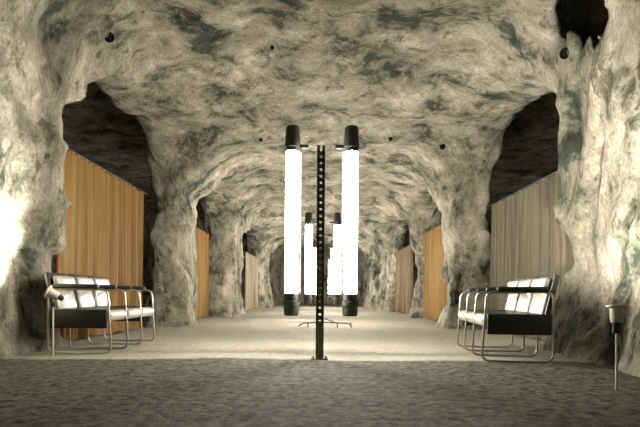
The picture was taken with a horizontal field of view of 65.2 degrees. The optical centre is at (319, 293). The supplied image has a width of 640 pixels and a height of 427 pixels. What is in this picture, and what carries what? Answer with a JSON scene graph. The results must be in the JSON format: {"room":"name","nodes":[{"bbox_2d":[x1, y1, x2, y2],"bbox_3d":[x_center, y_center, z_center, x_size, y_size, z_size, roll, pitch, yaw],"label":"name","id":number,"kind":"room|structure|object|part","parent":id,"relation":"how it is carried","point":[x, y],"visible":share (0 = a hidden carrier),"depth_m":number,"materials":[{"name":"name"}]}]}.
{"room":"underground passage","nodes":[
{"label":"underground passage","id":0,"kind":"room"},
{"bbox_2d":[0,51,284,357],"bbox_3d":[-5.735,-0.786,13.945,7.416,3.213,32.288,0,0,0],"label":"wall","id":1,"kind":"structure","parent":0,"point":[34,205],"depth_m":5.35,"materials":[{"name":"grey stone"}]},
{"bbox_2d":[56,148,146,340],"bbox_3d":[-3.045,-0.595,7.125,0.122,2.328,3.250,0,0,0],"label":"curtain","id":2,"kind":"object","parent":1,"relation":"hanging from","point":[104,217],"visible":0.8,"depth_m":6.95,"materials":[{"name":"fabric"}]},
{"bbox_3d":[-3.035,-1.743,7.125,0.032,0.032,3.250,0,0,0],"label":"rail","id":3,"kind":"part","parent":2,"relation":"part of","materials":[{"name":"metal"}]},
{"bbox_2d":[194,227,211,317],"bbox_3d":[-2.914,-0.503,11.700,0.137,2.148,3.300,0,0,0],"label":"curtain","id":4,"kind":"object","parent":1,"relation":"hanging from","point":[201,310],"visible":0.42,"depth_m":12.37,"materials":[{"name":"fabric"}]},
{"bbox_2d":[0,0,639,258],"bbox_3d":[0.029,-3.239,13.996,18.830,2.551,32.446,0,0,0],"label":"ceiling","id":5,"kind":"structure","parent":0,"point":[186,89],"depth_m":7.06,"materials":[{"name":"grey stone"}]},
{"bbox_2d":[105,32,114,42],"bbox_3d":[-2.514,-3.056,5.889,0.192,0.190,0.120,0,0,24],"label":"socket","id":6,"kind":"object","parent":5,"relation":"attached to","point":[110,38],"visible":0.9,"depth_m":5.88,"materials":[{"name":"black metal"}]},
{"bbox_2d":[283,39,308,315],"bbox_3d":[-0.246,-1.500,5.250,0.258,3.456,0.176,0,0,0],"label":"lamp","id":7,"kind":"object","parent":5,"relation":"hanging from","point":[291,303],"visible":1,"depth_m":5.19,"materials":[{"name":"white"}]},
{"bbox_3d":[-0.202,-0.712,5.250,0.010,1.640,0.009,0,0,0],"label":"rod","id":8,"kind":"part","parent":7,"relation":"part of","materials":[{"name":"metal"}]},
{"bbox_2d":[304,212,316,304],"bbox_3d":[-0.203,-1.275,10.800,0.258,3.006,0.176,0,0,0],"label":"lamp","id":9,"kind":"object","parent":5,"relation":"hanging from","point":[308,297],"visible":1,"depth_m":10.74,"materials":[{"name":"white"}]},
{"bbox_3d":[-0.157,-0.711,10.800,0.010,1.640,0.009,0,0,0],"label":"rod","id":10,"kind":"part","parent":9,"relation":"part of","materials":[{"name":"metal"}]},
{"bbox_2d":[312,220,315,300],"bbox_3d":[-0.149,-1.177,16.400,0.258,2.812,0.176,0,0,0],"label":"lamp","id":11,"kind":"object","parent":5,"relation":"hanging from","point":[313,241],"visible":0.64,"depth_m":16.33,"materials":[{"name":"white"}]},
{"bbox_2d":[328,236,330,298],"bbox_3d":[0.409,-1.153,22.000,0.258,2.772,0.176,0,0,0],"label":"lamp","id":12,"kind":"object","parent":5,"relation":"hanging from","point":[329,258],"visible":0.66,"depth_m":21.93,"materials":[{"name":"white"}]},
{"bbox_2d":[328,215,333,300],"bbox_3d":[0.389,-1.177,16.400,0.258,2.820,0.176,0,0,0],"label":"lamp","id":13,"kind":"object","parent":5,"relation":"hanging from","point":[331,247],"visible":0.56,"depth_m":16.33,"materials":[{"name":"white"}]},
{"bbox_2d":[330,212,340,304],"bbox_3d":[0.335,-1.230,10.800,0.258,2.925,0.176,0,0,0],"label":"lamp","id":14,"kind":"object","parent":5,"relation":"hanging from","point":[336,298],"visible":1,"depth_m":10.74,"materials":[{"name":"white"}]},
{"bbox_2d":[335,11,359,315],"bbox_3d":[0.289,-1.498,5.250,0.258,3.461,0.176,0,0,0],"label":"lamp","id":15,"kind":"object","parent":5,"relation":"hanging from","point":[351,144],"visible":1,"depth_m":5.19,"materials":[{"name":"white"}]},
{"bbox_3d":[0.231,-0.708,5.250,0.010,1.640,0.009,0,0,0],"label":"rod","id":16,"kind":"part","parent":15,"relation":"part of","materials":[{"name":"metal"}]},
{"bbox_2d":[559,47,568,58],"bbox_3d":[2.614,-2.537,5.256,0.179,0.152,0.110,0,0,-24],"label":"spotlight","id":17,"kind":"object","parent":5,"relation":"attached to","point":[563,52],"visible":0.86,"depth_m":5.24,"materials":[{"name":"black metal"}]},
{"bbox_2d":[0,304,639,426],"bbox_3d":[-0.005,0.621,14.540,20.000,0.052,33.480,0,0,0],"label":"floor","id":18,"kind":"structure","parent":0,"point":[256,368],"depth_m":3.59,"materials":[{"name":"grey carpet"}]},
{"bbox_2d":[43,285,64,356],"bbox_3d":[-2.556,0.279,4.788,0.179,0.725,0.129,0,0,0],"label":"spotlight","id":19,"kind":"object","parent":18,"relation":"on","point":[50,292],"visible":0.99,"depth_m":4.79,"materials":[{"name":"paint"}]},
{"bbox_2d":[57,294,64,300],"bbox_3d":[-2.498,0.033,4.812,0.068,0.069,0.064,0,0,0],"label":"socket","id":20,"kind":"object","parent":19,"relation":"attached to","point":[59,297],"depth_m":4.80,"materials":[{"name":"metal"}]},
{"bbox_2d":[43,272,154,353],"bbox_3d":[-2.413,0.188,5.620,0.693,0.808,1.360,0,0,0],"label":"bench","id":21,"kind":"object","parent":18,"relation":"on","point":[86,303],"visible":0.98,"depth_m":5.28,"materials":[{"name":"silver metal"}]},
{"bbox_3d":[-2.685,0.008,5.185,0.145,0.452,0.429,0,0,0],"label":"backrest","id":22,"kind":"part","parent":21,"relation":"part of","materials":[{"name":"white leather"}]},
{"bbox_2d":[53,275,75,283],"bbox_3d":[-2.649,-0.136,5.185,0.062,0.099,0.380,0,0,0],"label":"cushion","id":23,"kind":"object","parent":21,"relation":"on","point":[57,279],"depth_m":5.13,"materials":[{"name":"leather"}]},
{"bbox_2d":[55,290,76,308],"bbox_3d":[-2.651,0.044,5.185,0.093,0.236,0.380,0,0,0],"label":"cushion","id":24,"kind":"object","parent":21,"relation":"on","point":[69,302],"depth_m":5.18,"materials":[{"name":"leather"}]},
{"bbox_3d":[-2.429,-0.076,4.968,0.460,0.048,0.055,0,0,0],"label":"armrest","id":25,"kind":"part","parent":21,"relation":"part of","materials":[{"name":"black leather"}]},
{"bbox_3d":[-2.407,0.246,4.984,0.570,0.190,0.030,0,0,0],"label":"panel","id":26,"kind":"part","parent":21,"relation":"part of","materials":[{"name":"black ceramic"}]},
{"bbox_3d":[-2.685,0.008,5.620,0.145,0.452,0.429,0,0,0],"label":"backrest","id":27,"kind":"part","parent":21,"relation":"part of","materials":[{"name":"white leather"}]},
{"bbox_3d":[-2.390,0.266,4.968,0.646,0.652,0.020,0,0,0],"label":"arm frame","id":28,"kind":"part","parent":21,"relation":"part of","materials":[{"name":"silver metal"}]},
{"bbox_2d":[74,290,94,308],"bbox_3d":[-2.651,0.044,5.620,0.093,0.236,0.380,0,0,0],"label":"cushion","id":29,"kind":"object","parent":21,"relation":"on","point":[84,299],"depth_m":5.56,"materials":[{"name":"leather"}]},
{"bbox_2d":[75,277,93,283],"bbox_3d":[-2.649,-0.136,5.620,0.062,0.099,0.380,0,0,0],"label":"cushion","id":30,"kind":"object","parent":21,"relation":"on","point":[78,280],"depth_m":5.56,"materials":[{"name":"leather"}]},
{"bbox_3d":[-2.685,0.008,6.055,0.145,0.452,0.429,0,0,0],"label":"backrest","id":31,"kind":"part","parent":21,"relation":"part of","materials":[{"name":"white leather"}]},
{"bbox_3d":[-2.390,0.266,5.402,0.646,0.652,0.020,0,0,0],"label":"arm frame","id":32,"kind":"part","parent":21,"relation":"part of","materials":[{"name":"silver metal"}]},
{"bbox_2d":[93,278,109,284],"bbox_3d":[-2.649,-0.136,6.055,0.062,0.099,0.380,0,0,0],"label":"cushion","id":33,"kind":"object","parent":21,"relation":"on","point":[100,281],"depth_m":6.01,"materials":[{"name":"leather"}]},
{"bbox_2d":[93,291,110,307],"bbox_3d":[-2.651,0.044,6.055,0.093,0.236,0.380,0,0,0],"label":"cushion","id":34,"kind":"object","parent":21,"relation":"on","point":[100,297],"depth_m":5.96,"materials":[{"name":"leather"}]},
{"bbox_3d":[-2.422,0.211,5.620,0.500,0.100,0.390,0,0,0],"label":"seat","id":35,"kind":"part","parent":21,"relation":"part of","materials":[{"name":"white leather"}]},
{"bbox_3d":[-2.429,-0.076,5.402,0.460,0.048,0.055,0,0,0],"label":"armrest","id":36,"kind":"part","parent":21,"relation":"part of","materials":[{"name":"black leather"}]},
{"bbox_3d":[-2.390,0.266,5.838,0.646,0.652,0.020,0,0,0],"label":"arm frame","id":37,"kind":"part","parent":21,"relation":"part of","materials":[{"name":"silver metal"}]},
{"bbox_3d":[-2.422,0.211,6.055,0.500,0.100,0.390,0,0,0],"label":"seat","id":38,"kind":"part","parent":21,"relation":"part of","materials":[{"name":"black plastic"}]},
{"bbox_3d":[-2.429,-0.076,5.838,0.460,0.048,0.055,0,0,0],"label":"armrest","id":39,"kind":"part","parent":21,"relation":"part of","materials":[{"name":"black leather"}]},
{"bbox_3d":[-2.390,0.266,6.272,0.646,0.652,0.020,0,0,0],"label":"arm frame","id":40,"kind":"part","parent":21,"relation":"part of","materials":[{"name":"silver metal"}]},
{"bbox_3d":[-2.407,0.246,6.256,0.570,0.190,0.030,0,0,0],"label":"panel","id":41,"kind":"part","parent":21,"relation":"part of","materials":[{"name":"white leather"}]},
{"bbox_3d":[-2.429,-0.076,6.272,0.460,0.048,0.055,0,0,0],"label":"armrest","id":42,"kind":"part","parent":21,"relation":"part of","materials":[{"name":"black leather"}]},
{"bbox_2d":[244,251,258,309],"bbox_3d":[-2.647,-0.472,19.600,0.134,2.098,3.900,0,0,0],"label":"curtain","id":43,"kind":"object","parent":18,"relation":"on","point":[251,262],"visible":1,"depth_m":18.99,"materials":[{"name":"fabric"}]},
{"bbox_2d":[311,145,327,359],"bbox_3d":[0.003,-0.394,4.735,0.160,2.021,0.140,0,0,0],"label":"post","id":44,"kind":"object","parent":18,"relation":"on","point":[319,352],"visible":1,"depth_m":4.72,"materials":[{"name":"metal"}]},
{"bbox_3d":[-0.005,0.604,4.735,0.160,0.022,0.140,0,0,0],"label":"plate","id":45,"kind":"part","parent":44,"relation":"part of","materials":[{"name":"metal"}]},
{"bbox_2d":[299,318,351,327],"bbox_3d":[0.101,0.535,9.276,1.003,0.183,0.069,0,0,0],"label":"trestle","id":46,"kind":"object","parent":18,"relation":"on","point":[350,324],"visible":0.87,"depth_m":9.29,"materials":[{"name":"metal"}]},
{"bbox_2d":[457,274,559,362],"bbox_3d":[1.889,0.222,5.199,0.693,0.808,1.360,0,0,6],"label":"bench","id":47,"kind":"object","parent":18,"relation":"on","point":[531,300],"visible":1,"depth_m":4.58,"materials":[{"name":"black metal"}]},
{"bbox_3d":[1.932,-0.043,5.413,0.460,0.048,0.055,0,0,6],"label":"armrest","id":48,"kind":"part","parent":47,"relation":"part of","materials":[{"name":"black leather"}]},
{"bbox_3d":[1.946,0.279,5.833,0.570,0.190,0.030,0,0,6],"label":"panel","id":49,"kind":"part","parent":47,"relation":"part of","materials":[{"name":"white leather"}]},
{"bbox_3d":[1.930,0.300,5.851,0.646,0.652,0.020,0,0,6],"label":"arm frame","id":50,"kind":"part","parent":47,"relation":"part of","materials":[{"name":"silver metal"}]},
{"bbox_3d":[1.941,0.244,5.631,0.500,0.100,0.390,0,0,6],"label":"seat","id":51,"kind":"part","parent":47,"relation":"part of","materials":[{"name":"white leather"}]},
{"bbox_3d":[1.889,-0.043,4.981,0.460,0.048,0.055,0,0,6],"label":"armrest","id":52,"kind":"part","parent":47,"relation":"part of","materials":[{"name":"black leather"}]},
{"bbox_3d":[1.887,0.299,5.418,0.646,0.652,0.020,0,0,6],"label":"arm frame","id":53,"kind":"part","parent":47,"relation":"part of","materials":[{"name":"silver metal"}]},
{"bbox_3d":[1.898,0.244,5.198,0.500,0.100,0.390,0,0,6],"label":"seat","id":54,"kind":"part","parent":47,"relation":"part of","materials":[{"name":"white leather"}]},
{"bbox_3d":[1.843,0.299,4.985,0.646,0.652,0.020,0,0,6],"label":"arm frame","id":55,"kind":"part","parent":47,"relation":"part of","materials":[{"name":"silver metal"}]},
{"bbox_2d":[505,294,519,311],"bbox_3d":[2.172,0.081,5.608,0.093,0.236,0.380,0,0,6],"label":"cushion","id":56,"kind":"object","parent":47,"relation":"on","point":[512,301],"depth_m":5.56,"materials":[{"name":"leather"}]},
{"bbox_2d":[507,280,519,286],"bbox_3d":[2.173,-0.099,5.608,0.062,0.099,0.380,0,0,6],"label":"cushion","id":57,"kind":"object","parent":47,"relation":"on","point":[514,283],"depth_m":5.54,"materials":[{"name":"leather"}]},
{"bbox_3d":[1.800,0.299,4.552,0.646,0.652,0.020,0,0,6],"label":"arm frame","id":58,"kind":"part","parent":47,"relation":"part of","materials":[{"name":"silver metal"}]},
{"bbox_3d":[1.819,0.278,4.566,0.570,0.190,0.030,0,0,6],"label":"panel","id":59,"kind":"part","parent":47,"relation":"part of","materials":[{"name":"black leather"}]},
{"bbox_3d":[1.845,-0.044,4.548,0.460,0.048,0.055,0,0,6],"label":"armrest","id":60,"kind":"part","parent":47,"relation":"part of","materials":[{"name":"black leather"}]},
{"bbox_2d":[516,294,532,313],"bbox_3d":[2.128,0.081,5.175,0.093,0.236,0.380,0,0,6],"label":"cushion","id":61,"kind":"object","parent":47,"relation":"on","point":[524,302],"depth_m":5.12,"materials":[{"name":"leather"}]},
{"bbox_2d":[518,279,532,286],"bbox_3d":[2.130,-0.099,5.175,0.062,0.099,0.380,0,0,6],"label":"cushion","id":62,"kind":"object","parent":47,"relation":"on","point":[527,282],"depth_m":5.12,"materials":[{"name":"leather"}]},
{"bbox_3d":[2.163,0.046,5.171,0.145,0.452,0.429,0,0,6],"label":"backrest","id":63,"kind":"part","parent":47,"relation":"part of","materials":[{"name":"white leather"}]},
{"bbox_2d":[529,290,549,313],"bbox_3d":[2.085,0.081,4.742,0.093,0.236,0.380,0,0,6],"label":"cushion","id":64,"kind":"object","parent":47,"relation":"on","point":[540,303],"depth_m":4.65,"materials":[{"name":"leather"}]},
{"bbox_2d":[531,278,549,286],"bbox_3d":[2.086,-0.100,4.742,0.062,0.099,0.380,0,0,6],"label":"cushion","id":65,"kind":"object","parent":47,"relation":"on","point":[540,282],"depth_m":4.64,"materials":[{"name":"leather"}]},
{"bbox_3d":[2.120,0.046,4.739,0.145,0.452,0.429,0,0,6],"label":"backrest","id":66,"kind":"part","parent":47,"relation":"part of","materials":[{"name":"white leather"}]},
{"bbox_2d":[606,305,628,390],"bbox_3d":[1.962,0.373,3.307,0.131,0.608,0.131,0,0,0],"label":"spotlight","id":67,"kind":"object","parent":18,"relation":"on","point":[616,312],"visible":0.99,"depth_m":3.28,"materials":[{"name":"paint"}]},
{"bbox_2d":[612,322,621,329],"bbox_3d":[1.954,0.211,3.294,0.063,0.055,0.062,0,0,0],"label":"socket","id":68,"kind":"object","parent":67,"relation":"attached to","point":[615,325],"depth_m":3.27,"materials":[{"name":"metal"}]},
{"bbox_2d":[279,257,361,304],"bbox_3d":[0.010,-0.705,29.770,5.032,3.149,0.847,0,0,0],"label":"wall","id":69,"kind":"structure","parent":0,"point":[327,301],"depth_m":30.04,"materials":[{"name":"grey stone"}]},
{"bbox_2d":[357,49,639,377],"bbox_3d":[5.689,-0.687,13.952,7.735,3.210,32.311,0,0,0],"label":"wall","id":70,"kind":"structure","parent":0,"point":[597,206],"depth_m":5.18,"materials":[{"name":"grey stone"}]},
{"bbox_2d":[394,245,412,313],"bbox_3d":[2.683,-0.435,16.150,0.131,2.098,3.800,0,0,0],"label":"curtain","id":71,"kind":"object","parent":70,"relation":"hanging from","point":[404,257],"visible":0.96,"depth_m":15.79,"materials":[{"name":"brown fabric"}]},
{"bbox_2d":[423,224,447,320],"bbox_3d":[2.723,-0.484,11.575,0.140,2.198,3.350,0,0,0],"label":"curtain","id":72,"kind":"object","parent":70,"relation":"hanging from","point":[435,285],"visible":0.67,"depth_m":11.78,"materials":[{"name":"fabric"}]},
{"bbox_2d":[488,170,574,339],"bbox_3d":[3.025,-0.480,7.250,0.130,2.198,3.500,0,0,0],"label":"curtain","id":73,"kind":"object","parent":70,"relation":"hanging from","point":[527,240],"visible":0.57,"depth_m":7.21,"materials":[{"name":"fabric"}]},
{"bbox_3d":[3.033,-1.563,7.250,0.032,0.032,3.500,0,0,0],"label":"rail","id":74,"kind":"part","parent":73,"relation":"part of","materials":[{"name":"metal"}]}
]}

